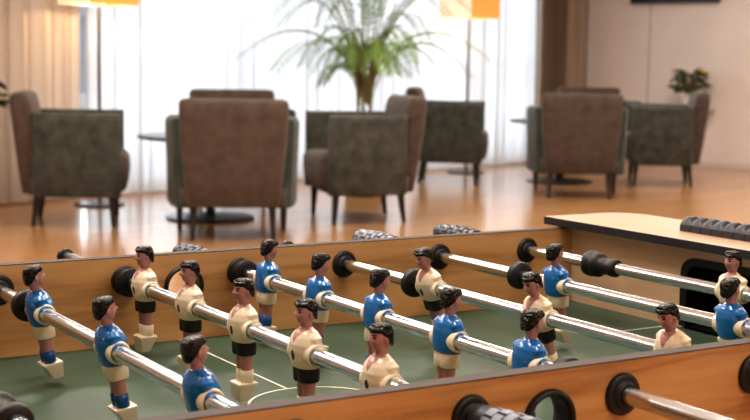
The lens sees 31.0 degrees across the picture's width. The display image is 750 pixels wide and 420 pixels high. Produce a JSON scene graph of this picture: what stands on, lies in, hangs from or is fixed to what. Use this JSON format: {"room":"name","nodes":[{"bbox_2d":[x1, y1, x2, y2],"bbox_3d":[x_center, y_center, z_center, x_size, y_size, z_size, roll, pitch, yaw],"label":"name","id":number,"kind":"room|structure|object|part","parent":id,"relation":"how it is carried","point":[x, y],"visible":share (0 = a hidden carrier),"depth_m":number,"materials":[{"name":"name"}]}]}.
{"room":"common room","nodes":[
{"label":"common room","id":0,"kind":"room"},
{"bbox_2d":[0,162,749,293],"bbox_3d":[1.351,0.603,5.578,12.900,0.120,17.850,6,8,41],"label":"floor","id":1,"kind":"structure","parent":0,"point":[502,198],"depth_m":10.15,"materials":[{"name":"brown wood"}]},
{"bbox_2d":[0,81,9,107],"bbox_3d":[-2.894,-0.509,9.313,0.812,1.118,0.821,-3,7,-32],"label":"potted plant","id":2,"kind":"object","parent":1,"relation":"on","point":[3,102],"visible":0.85,"depth_m":9.39,"materials":[{"name":"green plant"}]},
{"bbox_2d":[9,90,129,227],"bbox_3d":[-2.053,-0.359,9.164,0.762,0.882,0.874,0,6,-9],"label":"armchair","id":3,"kind":"object","parent":1,"relation":"on","point":[64,153],"visible":1,"depth_m":8.78,"materials":[{"name":"brown fabric"}]},
{"bbox_3d":[-2.329,-0.466,9.108,0.200,0.667,0.670,0,6,-9],"label":"backrest","id":4,"kind":"part","parent":3,"relation":"part of","materials":[{"name":"brown fabric"}]},
{"bbox_3d":[-2.240,-0.011,8.930,0.068,0.235,0.048,0,6,-9],"label":"leg","id":5,"kind":"part","parent":3,"relation":"part of","materials":[{"name":"brown wood"}]},
{"bbox_3d":[-2.314,-0.065,9.401,0.068,0.235,0.048,0,6,-9],"label":"leg","id":6,"kind":"part","parent":3,"relation":"part of","materials":[{"name":"brown wood"}]},
{"bbox_3d":[-2.018,-0.187,9.189,0.600,0.125,0.660,0,6,-9],"label":"seat","id":7,"kind":"part","parent":3,"relation":"part of","materials":[{"name":"grey fabric"}]},
{"bbox_3d":[-1.957,-0.359,8.819,0.599,0.550,0.158,1,6,3],"label":"armrest","id":8,"kind":"part","parent":3,"relation":"part of","materials":[{"name":"grey fabric"}]},
{"bbox_3d":[-2.066,-0.438,9.512,0.599,0.550,0.158,-1,7,-21],"label":"armrest","id":9,"kind":"part","parent":3,"relation":"part of","materials":[{"name":"grey fabric"}]},
{"bbox_3d":[-1.736,0.000,8.908,0.048,0.235,0.048,0,6,-9],"label":"leg","id":10,"kind":"part","parent":3,"relation":"part of","materials":[{"name":"brown wood"}]},
{"bbox_3d":[-1.840,-0.076,9.576,0.048,0.235,0.048,0,6,-9],"label":"leg","id":11,"kind":"part","parent":3,"relation":"part of","materials":[{"name":"brown wood"}]},
{"bbox_2d":[121,149,129,190],"bbox_3d":[-1.967,-0.279,9.187,0.584,0.250,0.630,0,6,-9],"label":"seat cushion","id":12,"kind":"object","parent":3,"relation":"on","point":[125,156],"depth_m":8.95,"materials":[{"name":"brown fabric"}]},
{"bbox_2d":[58,0,138,207],"bbox_3d":[-2.075,-0.984,10.147,0.430,1.905,0.430,-5,9,-45],"label":"floor lamp","id":13,"kind":"object","parent":1,"relation":"on","point":[99,203],"visible":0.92,"depth_m":10.10,"materials":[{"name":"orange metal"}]},
{"bbox_3d":[-2.062,-1.732,10.063,0.430,0.400,0.430,-5,9,-45],"label":"lamp shade","id":14,"kind":"part","parent":13,"relation":"part of","materials":[{"name":"beige"}]},
{"bbox_2d":[137,132,253,223],"bbox_3d":[-1.156,-0.232,9.486,1.020,0.589,1.020,-3,7,-32],"label":"round table","id":15,"kind":"object","parent":1,"relation":"on","point":[210,216],"visible":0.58,"depth_m":9.37,"materials":[{"name":"paint"}]},
{"bbox_2d":[165,98,299,240],"bbox_3d":[-0.902,-0.273,8.566,0.874,0.882,0.762,0,6,-7],"label":"armchair","id":16,"kind":"object","parent":1,"relation":"on","point":[221,153],"visible":0.96,"depth_m":8.23,"materials":[{"name":"brown fabric"}]},
{"bbox_3d":[-1.256,-0.318,8.560,0.158,0.550,0.599,-1,7,-19],"label":"armrest","id":17,"kind":"part","parent":16,"relation":"part of","materials":[{"name":"teal fabric"}]},
{"bbox_3d":[-1.278,0.017,8.831,0.048,0.235,0.048,0,6,-7],"label":"leg","id":18,"kind":"part","parent":16,"relation":"part of","materials":[{"name":"brown wood"}]},
{"bbox_3d":[-1.119,0.072,8.355,0.048,0.235,0.068,0,6,-7],"label":"leg","id":19,"kind":"part","parent":16,"relation":"part of","materials":[{"name":"brown wood"}]},
{"bbox_3d":[-0.909,-0.105,8.624,0.660,0.125,0.600,0,6,-7],"label":"seat","id":20,"kind":"part","parent":16,"relation":"part of","materials":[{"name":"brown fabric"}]},
{"bbox_3d":[-0.866,-0.348,8.277,0.670,0.667,0.200,0,6,-7],"label":"backrest","id":21,"kind":"part","parent":16,"relation":"part of","materials":[{"name":"brown fabric"}]},
{"bbox_3d":[-0.643,0.074,8.413,0.048,0.235,0.068,0,6,-7],"label":"leg","id":22,"kind":"part","parent":16,"relation":"part of","materials":[{"name":"brown wood"}]},
{"bbox_3d":[-0.603,0.019,8.913,0.048,0.235,0.048,0,6,-7],"label":"leg","id":23,"kind":"part","parent":16,"relation":"part of","materials":[{"name":"brown wood"}]},
{"bbox_3d":[-0.556,-0.315,8.645,0.158,0.550,0.599,2,6,5],"label":"armrest","id":24,"kind":"part","parent":16,"relation":"part of","materials":[{"name":"teal fabric"}]},
{"bbox_2d":[189,89,295,209],"bbox_3d":[-1.077,-0.475,10.355,0.874,0.882,0.762,0,6,-10],"label":"armchair","id":25,"kind":"object","parent":1,"relation":"on","point":[194,93],"visible":0.08,"depth_m":10.56,"materials":[{"name":"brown fabric"}]},
{"bbox_3d":[-1.123,-0.614,10.618,0.670,0.667,0.200,0,6,-10],"label":"backrest","id":26,"kind":"part","parent":25,"relation":"part of","materials":[{"name":"brown fabric"}]},
{"bbox_3d":[-0.722,-0.510,10.370,0.158,0.550,0.599,-2,7,-22],"label":"armrest","id":27,"kind":"part","parent":25,"relation":"part of","materials":[{"name":"teal fabric"}]},
{"bbox_2d":[303,94,426,224],"bbox_3d":[-0.087,-0.377,9.625,0.762,0.882,0.874,-1,7,-15],"label":"armchair","id":28,"kind":"object","parent":1,"relation":"on","point":[347,153],"visible":1,"depth_m":9.27,"materials":[{"name":"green fabric"}]},
{"bbox_3d":[-0.445,-0.090,9.917,0.048,0.235,0.048,-1,7,-15],"label":"leg","id":29,"kind":"part","parent":28,"relation":"part of","materials":[{"name":"brown wood"}]},
{"bbox_2d":[303,149,327,189],"bbox_3d":[-0.174,-0.295,9.611,0.584,0.250,0.630,-1,7,-15],"label":"seat cushion","id":30,"kind":"object","parent":28,"relation":"on","point":[315,161],"depth_m":9.42,"materials":[{"name":"brown fabric"}]},
{"bbox_3d":[-0.270,-0.014,9.264,0.048,0.235,0.048,-1,7,-15],"label":"leg","id":31,"kind":"part","parent":28,"relation":"part of","materials":[{"name":"brown wood"}]},
{"bbox_3d":[-0.217,-0.455,9.949,0.599,0.550,0.158,1,6,-3],"label":"armrest","id":32,"kind":"part","parent":28,"relation":"part of","materials":[{"name":"grey fabric"}]},
{"bbox_3d":[-0.128,-0.204,9.634,0.600,0.125,0.660,-1,7,-15],"label":"seat","id":33,"kind":"part","parent":28,"relation":"part of","materials":[{"name":"grey fabric"}]},
{"bbox_3d":[-0.036,-0.376,9.271,0.599,0.550,0.158,-2,7,-27],"label":"armrest","id":34,"kind":"part","parent":28,"relation":"part of","materials":[{"name":"grey fabric"}]},
{"bbox_3d":[0.059,-0.085,9.948,0.068,0.235,0.048,-1,7,-15],"label":"leg","id":35,"kind":"part","parent":28,"relation":"part of","materials":[{"name":"brown wood"}]},
{"bbox_3d":[0.182,-0.031,9.487,0.068,0.235,0.048,-1,7,-15],"label":"leg","id":36,"kind":"part","parent":28,"relation":"part of","materials":[{"name":"brown wood"}]},
{"bbox_3d":[0.186,-0.487,9.685,0.200,0.667,0.670,-1,7,-15],"label":"backrest","id":37,"kind":"part","parent":28,"relation":"part of","materials":[{"name":"brown fabric"}]},
{"bbox_2d":[233,0,497,196],"bbox_3d":[-0.136,-1.149,11.173,2.029,2.072,1.967,-3,8,-35],"label":"potted palm","id":38,"kind":"object","parent":1,"relation":"on","point":[364,83],"visible":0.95,"depth_m":11.09,"materials":[{"name":"plant"}]},
{"bbox_3d":[-0.141,-0.779,11.248,0.044,0.641,0.038,-3,7,-32],"label":"stem","id":39,"kind":"part","parent":38,"relation":"part of","materials":[{"name":"brown plant"}]},
{"bbox_3d":[-0.101,-0.773,11.198,0.041,0.641,0.042,-3,7,-32],"label":"stem","id":40,"kind":"part","parent":38,"relation":"part of","materials":[{"name":"brown plant"}]},
{"bbox_3d":[-0.040,-0.774,11.222,0.036,0.641,0.046,-3,7,-32],"label":"stem","id":41,"kind":"part","parent":38,"relation":"part of","materials":[{"name":"brown plant"}]},
{"bbox_2d":[0,213,749,419],"bbox_3d":[-0.060,0.526,1.394,1.490,0.911,0.752,-3,7,-32],"label":"table","id":42,"kind":"object","parent":1,"relation":"on","point":[708,374],"visible":0.63,"depth_m":1.56,"materials":[{"name":"brown wood"}]},
{"bbox_2d":[0,391,33,419],"bbox_3d":[-0.315,0.153,1.060,0.034,0.121,1.097,-3,7,-32],"label":"rod","id":43,"kind":"object","parent":42,"relation":"on","point":[10,409],"visible":1,"depth_m":0.97,"materials":[{"name":"black paint"}]},
{"bbox_2d":[0,264,238,419],"bbox_3d":[-0.272,0.129,1.279,0.040,0.120,1.039,-3,7,-32],"label":"rod","id":44,"kind":"object","parent":42,"relation":"on","point":[198,387],"visible":0.98,"depth_m":1.21,"materials":[{"name":"silver metal"}]},
{"bbox_3d":[-0.237,0.165,1.649,1.460,0.227,0.016,-3,7,-32],"label":"rail","id":45,"kind":"part","parent":42,"relation":"part of","materials":[{"name":"brown wood"}]},
{"bbox_2d":[57,245,539,419],"bbox_3d":[-0.136,0.125,1.340,0.034,0.121,1.049,-3,7,-32],"label":"rod","id":46,"kind":"object","parent":42,"relation":"on","point":[305,349],"visible":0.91,"depth_m":1.31,"materials":[{"name":"silver metal"}]},
{"bbox_3d":[0.109,0.162,0.947,0.027,0.027,0.120,-3,7,-32],"label":"handle","id":47,"kind":"part","parent":46,"relation":"part of","materials":[{"name":"rubber"}]},
{"bbox_2d":[172,239,734,419],"bbox_3d":[0.024,0.125,1.366,0.034,0.122,1.104,-3,7,-32],"label":"rod","id":48,"kind":"object","parent":42,"relation":"on","point":[448,336],"visible":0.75,"depth_m":1.30,"materials":[{"name":"silver metal"}]},
{"bbox_3d":[0.129,0.236,1.064,1.460,0.227,0.016,-3,7,-32],"label":"rail","id":49,"kind":"part","parent":42,"relation":"part of","materials":[{"name":"brown wood"}]},
{"bbox_2d":[280,241,690,362],"bbox_3d":[0.178,0.124,1.405,0.049,0.120,1.163,-3,7,-32],"label":"rod","id":50,"kind":"object","parent":42,"relation":"on","point":[427,283],"visible":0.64,"depth_m":1.40,"materials":[{"name":"silver metal"}]},
{"bbox_2d":[352,229,749,342],"bbox_3d":[0.242,0.104,1.585,0.036,0.121,1.017,-3,7,-32],"label":"rod","id":51,"kind":"object","parent":42,"relation":"on","point":[730,320],"visible":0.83,"depth_m":1.58,"materials":[{"name":"silver metal"}]},
{"bbox_2d":[433,224,749,341],"bbox_3d":[0.367,0.098,1.667,0.034,0.122,1.025,-3,7,-32],"label":"rod","id":52,"kind":"object","parent":42,"relation":"on","point":[592,263],"visible":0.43,"depth_m":1.71,"materials":[{"name":"silver metal"}]},
{"bbox_3d":[0.128,0.040,2.047,0.027,0.027,0.120,-3,7,-32],"label":"handle","id":53,"kind":"part","parent":52,"relation":"part of","materials":[{"name":"rubber"}]},
{"bbox_2d":[680,216,697,231],"bbox_3d":[0.431,0.018,1.823,0.034,0.020,0.018,-3,7,-32],"label":"slider","id":54,"kind":"object","parent":42,"relation":"on","point":[685,224],"visible":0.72,"depth_m":1.82,"materials":[{"name":"grey plastic"}]},
{"bbox_2d":[690,217,709,233],"bbox_3d":[0.441,0.020,1.807,0.034,0.020,0.018,-3,7,-32],"label":"slider","id":55,"kind":"object","parent":42,"relation":"on","point":[695,227],"visible":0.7,"depth_m":1.80,"materials":[{"name":"grey plastic"}]},
{"bbox_2d":[700,219,719,235],"bbox_3d":[0.451,0.022,1.790,0.034,0.020,0.018,-3,7,-32],"label":"slider","id":56,"kind":"object","parent":42,"relation":"on","point":[706,228],"visible":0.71,"depth_m":1.78,"materials":[{"name":"grey plastic"}]},
{"bbox_2d":[711,220,730,237],"bbox_3d":[0.461,0.024,1.774,0.034,0.020,0.018,-3,7,-32],"label":"slider","id":57,"kind":"object","parent":42,"relation":"on","point":[717,229],"visible":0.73,"depth_m":1.77,"materials":[{"name":"grey plastic"}]},
{"bbox_2d":[722,222,742,238],"bbox_3d":[0.471,0.026,1.758,0.034,0.020,0.018,-3,7,-32],"label":"slider","id":58,"kind":"object","parent":42,"relation":"on","point":[728,230],"visible":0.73,"depth_m":1.75,"materials":[{"name":"grey plastic"}]},
{"bbox_2d":[733,224,749,240],"bbox_3d":[0.481,0.028,1.742,0.034,0.020,0.018,-3,7,-32],"label":"slider","id":59,"kind":"object","parent":42,"relation":"on","point":[739,233],"visible":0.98,"depth_m":1.74,"materials":[{"name":"grey plastic"}]},
{"bbox_2d":[744,228,749,241],"bbox_3d":[0.491,0.030,1.726,0.034,0.020,0.018,-3,7,-32],"label":"slider","id":60,"kind":"object","parent":42,"relation":"on","point":[747,234],"visible":1,"depth_m":1.72,"materials":[{"name":"grey plastic"}]},
{"bbox_2d":[405,87,488,185],"bbox_3d":[0.682,-0.706,12.694,0.762,0.882,0.874,2,6,6],"label":"armchair","id":61,"kind":"object","parent":1,"relation":"on","point":[454,132],"visible":0.88,"depth_m":12.28,"materials":[{"name":"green fabric"}]},
{"bbox_3d":[0.405,-0.821,12.711,0.200,0.667,0.670,2,6,6],"label":"backrest","id":62,"kind":"part","parent":61,"relation":"part of","materials":[{"name":"brown fabric"}]},
{"bbox_3d":[0.431,-0.364,12.515,0.068,0.235,0.048,2,6,6],"label":"leg","id":63,"kind":"part","parent":61,"relation":"part of","materials":[{"name":"brown wood"}]},
{"bbox_3d":[0.483,-0.416,12.990,0.068,0.235,0.048,2,6,6],"label":"leg","id":64,"kind":"part","parent":61,"relation":"part of","materials":[{"name":"brown wood"}]},
{"bbox_3d":[0.686,-0.705,12.336,0.599,0.550,0.158,3,7,18],"label":"armrest","id":65,"kind":"part","parent":61,"relation":"part of","materials":[{"name":"grey fabric"}]},
{"bbox_3d":[0.762,-0.781,13.034,0.599,0.550,0.158,0,6,-6],"label":"armrest","id":66,"kind":"part","parent":61,"relation":"part of","materials":[{"name":"grey fabric"}]},
{"bbox_3d":[0.912,-0.339,12.365,0.048,0.235,0.048,2,6,6],"label":"leg","id":67,"kind":"part","parent":61,"relation":"part of","materials":[{"name":"brown wood"}]},
{"bbox_3d":[0.985,-0.413,13.037,0.048,0.235,0.048,2,6,6],"label":"leg","id":68,"kind":"part","parent":61,"relation":"part of","materials":[{"name":"brown wood"}]},
{"bbox_2d":[482,130,488,159],"bbox_3d":[0.769,-0.623,12.693,0.584,0.250,0.630,2,6,6],"label":"seat cushion","id":69,"kind":"object","parent":61,"relation":"on","point":[485,140],"depth_m":12.38,"materials":[{"name":"brown fabric"}]},
{"bbox_2d":[439,0,499,174],"bbox_3d":[0.940,-1.351,13.661,0.430,1.960,0.430,-5,9,-45],"label":"floor lamp","id":70,"kind":"object","parent":1,"relation":"on","point":[482,9],"visible":0.95,"depth_m":13.48,"materials":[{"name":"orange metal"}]},
{"bbox_3d":[0.953,-2.126,13.574,0.430,0.400,0.430,-5,9,-45],"label":"lamp shade","id":71,"kind":"part","parent":70,"relation":"part of","materials":[{"name":"beige"}]},
{"bbox_2d":[509,118,591,184],"bbox_3d":[1.768,-0.564,12.911,0.980,0.589,0.980,-3,7,-32],"label":"round table","id":72,"kind":"object","parent":1,"relation":"on","point":[559,179],"visible":0.46,"depth_m":12.79,"materials":[{"name":"paint"}]},
{"bbox_2d":[526,93,627,198],"bbox_3d":[1.740,-0.561,11.564,0.874,0.882,0.762,1,6,4],"label":"armchair","id":73,"kind":"object","parent":1,"relation":"on","point":[571,133],"visible":1,"depth_m":11.22,"materials":[{"name":"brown fabric"}]},
{"bbox_3d":[1.392,-0.614,11.625,0.158,0.550,0.599,0,6,-8],"label":"armrest","id":74,"kind":"part","parent":73,"relation":"part of","materials":[{"name":"teal fabric"}]},
{"bbox_3d":[1.415,-0.278,11.895,0.048,0.235,0.048,1,6,4],"label":"leg","id":75,"kind":"part","parent":73,"relation":"part of","materials":[{"name":"brown wood"}]},
{"bbox_3d":[1.479,-0.222,11.398,0.048,0.235,0.068,1,6,4],"label":"leg","id":76,"kind":"part","parent":73,"relation":"part of","materials":[{"name":"brown wood"}]},
{"bbox_3d":[1.740,-0.393,11.622,0.660,0.125,0.600,1,6,4],"label":"seat","id":77,"kind":"part","parent":73,"relation":"part of","materials":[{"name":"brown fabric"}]},
{"bbox_3d":[1.722,-0.637,11.274,0.670,0.667,0.200,1,6,4],"label":"backrest","id":78,"kind":"part","parent":73,"relation":"part of","materials":[{"name":"brown fabric"}]},
{"bbox_3d":[1.958,-0.210,11.364,0.048,0.235,0.068,1,6,4],"label":"leg","id":79,"kind":"part","parent":73,"relation":"part of","materials":[{"name":"brown wood"}]},
{"bbox_3d":[2.093,-0.261,11.848,0.048,0.235,0.048,1,6,4],"label":"leg","id":80,"kind":"part","parent":73,"relation":"part of","materials":[{"name":"brown wood"}]},
{"bbox_3d":[2.096,-0.596,11.576,0.158,0.550,0.599,3,7,16],"label":"armrest","id":81,"kind":"part","parent":73,"relation":"part of","materials":[{"name":"teal fabric"}]},
{"bbox_2d":[557,87,640,174],"bbox_3d":[2.265,-0.827,14.025,0.874,0.882,0.762,1,6,-2],"label":"armchair","id":82,"kind":"object","parent":1,"relation":"on","point":[579,90],"visible":0.12,"depth_m":14.23,"materials":[{"name":"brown fabric"}]},
{"bbox_3d":[2.258,-0.965,14.292,0.670,0.667,0.200,1,6,-2],"label":"backrest","id":83,"kind":"part","parent":82,"relation":"part of","materials":[{"name":"brown fabric"}]},
{"bbox_3d":[2.620,-0.856,13.992,0.158,0.550,0.599,-1,7,-14],"label":"armrest","id":84,"kind":"part","parent":82,"relation":"part of","materials":[{"name":"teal fabric"}]},
{"bbox_2d":[625,91,709,186],"bbox_3d":[2.745,-0.685,12.826,0.762,0.882,0.874,2,6,7],"label":"armchair","id":85,"kind":"object","parent":1,"relation":"on","point":[657,134],"visible":0.94,"depth_m":12.44,"materials":[{"name":"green fabric"}]},
{"bbox_2d":[625,131,630,160],"bbox_3d":[2.655,-0.607,12.846,0.584,0.250,0.630,2,6,7],"label":"seat cushion","id":86,"kind":"object","parent":85,"relation":"on","point":[627,156],"depth_m":12.59,"materials":[{"name":"brown fabric"}]},
{"bbox_3d":[2.510,-0.408,13.231,0.048,0.235,0.048,2,6,7],"label":"leg","id":87,"kind":"part","parent":85,"relation":"part of","materials":[{"name":"brown wood"}]},
{"bbox_3d":[2.425,-0.335,12.560,0.048,0.235,0.048,2,6,7],"label":"leg","id":88,"kind":"part","parent":85,"relation":"part of","materials":[{"name":"brown wood"}]},
{"bbox_3d":[2.749,-0.763,13.175,0.599,0.550,0.158,3,7,19],"label":"armrest","id":89,"kind":"part","parent":85,"relation":"part of","materials":[{"name":"grey fabric"}]},
{"bbox_3d":[2.661,-0.687,12.479,0.599,0.550,0.158,0,6,-5],"label":"armrest","id":90,"kind":"part","parent":85,"relation":"part of","materials":[{"name":"grey fabric"}]},
{"bbox_3d":[2.988,-0.382,13.072,0.068,0.235,0.048,2,6,7],"label":"leg","id":91,"kind":"part","parent":85,"relation":"part of","materials":[{"name":"brown wood"}]},
{"bbox_3d":[2.929,-0.331,12.599,0.068,0.235,0.048,2,6,7],"label":"leg","id":92,"kind":"part","parent":85,"relation":"part of","materials":[{"name":"brown wood"}]},
{"bbox_3d":[3.026,-0.783,12.780,0.200,0.667,0.670,2,6,7],"label":"backrest","id":93,"kind":"part","parent":85,"relation":"part of","materials":[{"name":"brown fabric"}]},
{"bbox_2d":[586,0,749,163],"bbox_3d":[7.184,-1.584,12.021,12.500,3.000,0.200,6,8,41],"label":"wall","id":94,"kind":"structure","parent":0,"point":[714,37],"depth_m":15.13,"materials":[{"name":"beige paint"}]},
{"bbox_2d":[647,3,651,102],"bbox_3d":[3.135,-2.065,15.392,0.012,2.930,0.004,6,8,41],"label":"trim","id":95,"kind":"structure","parent":94,"relation":"attached to","point":[651,3],"depth_m":15.42,"materials":[{"name":"beige paint"}]},
{"bbox_2d":[630,0,719,3],"bbox_3d":[3.362,-2.641,15.089,1.100,0.650,0.075,7,8,41],"label":"television","id":96,"kind":"object","parent":94,"relation":"attached to","point":[631,1],"visible":1,"depth_m":15.12,"materials":[{"name":"black plastic"}]},
{"bbox_2d":[625,159,749,170],"bbox_3d":[7.088,-0.120,12.102,12.500,0.070,0.015,6,8,41],"label":"baseboard","id":97,"kind":"structure","parent":94,"relation":"attached to","point":[706,164],"depth_m":14.91,"materials":[{"name":"paint"}]},
{"bbox_2d":[708,108,715,116],"bbox_3d":[3.499,-1.075,14.870,0.320,0.090,0.450,6,8,41],"label":"wall shelf","id":98,"kind":"object","parent":94,"relation":"attached to","point":[710,109],"visible":0.2,"depth_m":14.93,"materials":[{"name":"paint"}]},
{"bbox_2d":[666,68,713,103],"bbox_3d":[3.435,-1.333,14.772,0.532,0.443,0.523,-3,7,-32],"label":"potted plant","id":99,"kind":"object","parent":98,"relation":"on","point":[690,87],"visible":0.93,"depth_m":14.71,"materials":[{"name":"green plant"}]},
{"bbox_3d":[3.425,-1.195,14.770,0.170,0.170,0.170,-3,7,-32],"label":"pot","id":100,"kind":"part","parent":99,"relation":"part of","materials":[{"name":"white ceramic"}]},
{"bbox_3d":[3.432,-1.391,14.762,0.324,0.276,0.318,-3,7,-32],"label":"stem","id":101,"kind":"part","parent":99,"relation":"part of","materials":[{"name":"green plant"}]},
{"bbox_3d":[-3.403,-1.491,9.549,17.128,3.000,5.410,-3,7,-32],"label":"wall","id":102,"kind":"structure","parent":0,"visible":0},
{"bbox_2d":[80,69,85,73],"bbox_3d":[-1.872,-1.540,11.309,0.060,2.640,1.670,6,8,41],"label":"window","id":103,"kind":"structure","parent":102,"relation":"in","point":[82,71],"depth_m":10.80,"materials":[{"name":"clear glass"}]},
{"bbox_2d":[534,2,536,86],"bbox_3d":[1.424,-1.902,15.064,0.060,2.640,1.670,6,8,41],"label":"window","id":104,"kind":"structure","parent":102,"relation":"in","point":[536,2],"depth_m":15.54,"materials":[{"name":"clear glass"}]},
{"bbox_3d":[1.404,-2.487,5.234,20.842,0.100,17.555,-3,7,-32],"label":"ceiling","id":105,"kind":"structure","parent":0,"visible":0},
{"bbox_2d":[0,0,79,203],"bbox_3d":[-3.540,-1.426,8.987,0.130,2.950,3.788,6,8,41],"label":"curtain","id":106,"kind":"object","parent":105,"relation":"hanging from","point":[40,39],"visible":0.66,"depth_m":10.15,"materials":[{"name":"beige fabric"}]},
{"bbox_2d":[86,0,536,193],"bbox_3d":[-0.266,-1.789,12.750,0.174,2.950,6.071,7,8,41],"label":"sheer curtain","id":107,"kind":"object","parent":105,"relation":"hanging from","point":[153,53],"visible":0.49,"depth_m":12.07,"materials":[{"name":"white fabric"}]},
{"bbox_2d":[534,0,566,106],"bbox_3d":[1.992,-2.025,15.220,0.164,2.950,0.529,6,8,39],"label":"drape","id":108,"kind":"object","parent":105,"relation":"hanging from","point":[551,30],"visible":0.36,"depth_m":15.19,"materials":[{"name":"brown fabric"}]},
{"bbox_2d":[565,0,588,86],"bbox_3d":[2.338,-2.068,15.657,0.053,2.950,0.508,6,8,40],"label":"drape","id":109,"kind":"object","parent":105,"relation":"hanging from","point":[577,10],"visible":0.41,"depth_m":15.68,"materials":[{"name":"brown fabric"}]},
{"label":"outside","id":110,"kind":"structure","parent":0,"visible":0},
{"bbox_3d":[-11.401,-2.285,30.866,69.015,0.180,55.603,-3,7,-32],"label":"ground","id":111,"kind":"structure","parent":110,"visible":0},
{"bbox_2d":[79,6,85,92],"bbox_3d":[-10.315,-2.988,26.510,5.400,2.220,21.400,6,8,41],"label":"building","id":112,"kind":"structure","parent":111,"relation":"on","point":[82,9],"depth_m":27.63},
{"bbox_2d":[80,93,85,108],"bbox_3d":[-1.861,-0.847,14.707,0.100,0.870,12.680,6,8,41],"label":"parapet","id":113,"kind":"object","parent":111,"relation":"on","point":[82,95],"depth_m":13.40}
]}

